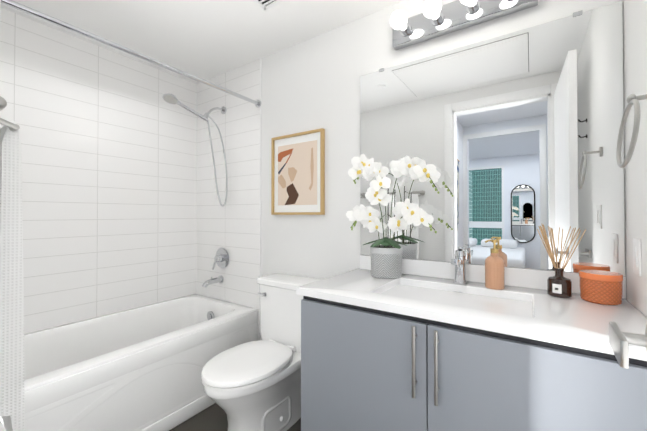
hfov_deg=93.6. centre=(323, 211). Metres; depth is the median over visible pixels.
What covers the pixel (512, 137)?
mirror
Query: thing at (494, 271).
soap dispenser
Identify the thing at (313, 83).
wall
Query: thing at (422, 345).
bathroom vanity
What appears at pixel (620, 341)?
door handle
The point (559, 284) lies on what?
reed diffuser
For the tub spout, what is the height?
0.075 m
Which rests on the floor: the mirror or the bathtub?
the bathtub
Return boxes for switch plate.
[633,238,640,275]
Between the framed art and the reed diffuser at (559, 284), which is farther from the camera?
the framed art
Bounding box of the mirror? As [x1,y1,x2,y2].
[360,1,624,276]
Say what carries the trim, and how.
attached to the wall at (313, 83)
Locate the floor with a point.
(213, 417)
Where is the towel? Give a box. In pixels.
[0,96,24,430]
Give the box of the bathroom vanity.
[296,255,646,430]
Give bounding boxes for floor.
[169,403,300,430]
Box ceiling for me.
[0,0,403,83]
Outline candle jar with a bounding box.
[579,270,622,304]
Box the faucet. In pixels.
[451,247,466,283]
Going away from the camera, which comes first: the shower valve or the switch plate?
the switch plate
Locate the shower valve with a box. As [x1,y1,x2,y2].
[212,248,228,269]
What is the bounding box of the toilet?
[201,273,321,430]
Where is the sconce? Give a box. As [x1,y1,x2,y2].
[390,0,537,49]
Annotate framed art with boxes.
[271,128,324,214]
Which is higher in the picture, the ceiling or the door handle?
the ceiling
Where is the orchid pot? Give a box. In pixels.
[346,153,440,278]
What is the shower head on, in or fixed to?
attached to the wall tile at (231, 226)
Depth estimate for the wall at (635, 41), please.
1.03 m
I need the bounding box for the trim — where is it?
[259,58,261,339]
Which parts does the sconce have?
vanity light bulb, vanity light bulb, vanity light bulb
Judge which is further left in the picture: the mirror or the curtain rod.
the curtain rod
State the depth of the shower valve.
2.46 m
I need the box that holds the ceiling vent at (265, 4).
[252,0,283,9]
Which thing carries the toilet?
on the floor
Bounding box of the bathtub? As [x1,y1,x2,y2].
[0,294,257,430]
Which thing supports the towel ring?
attached to the wall at (635, 41)
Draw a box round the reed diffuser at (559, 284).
[538,224,585,297]
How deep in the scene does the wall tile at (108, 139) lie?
2.08 m
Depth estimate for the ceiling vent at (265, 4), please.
1.66 m
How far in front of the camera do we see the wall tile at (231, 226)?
2.44 m
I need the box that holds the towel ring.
[616,94,646,167]
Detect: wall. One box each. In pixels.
[258,0,625,340]
[623,0,646,316]
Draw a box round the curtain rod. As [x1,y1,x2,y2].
[1,0,260,107]
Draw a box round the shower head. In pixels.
[162,93,227,206]
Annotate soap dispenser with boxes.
[485,239,504,289]
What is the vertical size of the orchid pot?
0.636 m
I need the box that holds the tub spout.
[202,275,223,287]
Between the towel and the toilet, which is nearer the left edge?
the towel
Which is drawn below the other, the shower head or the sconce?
the shower head
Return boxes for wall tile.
[0,7,196,333]
[196,59,259,336]
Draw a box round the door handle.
[609,322,646,368]

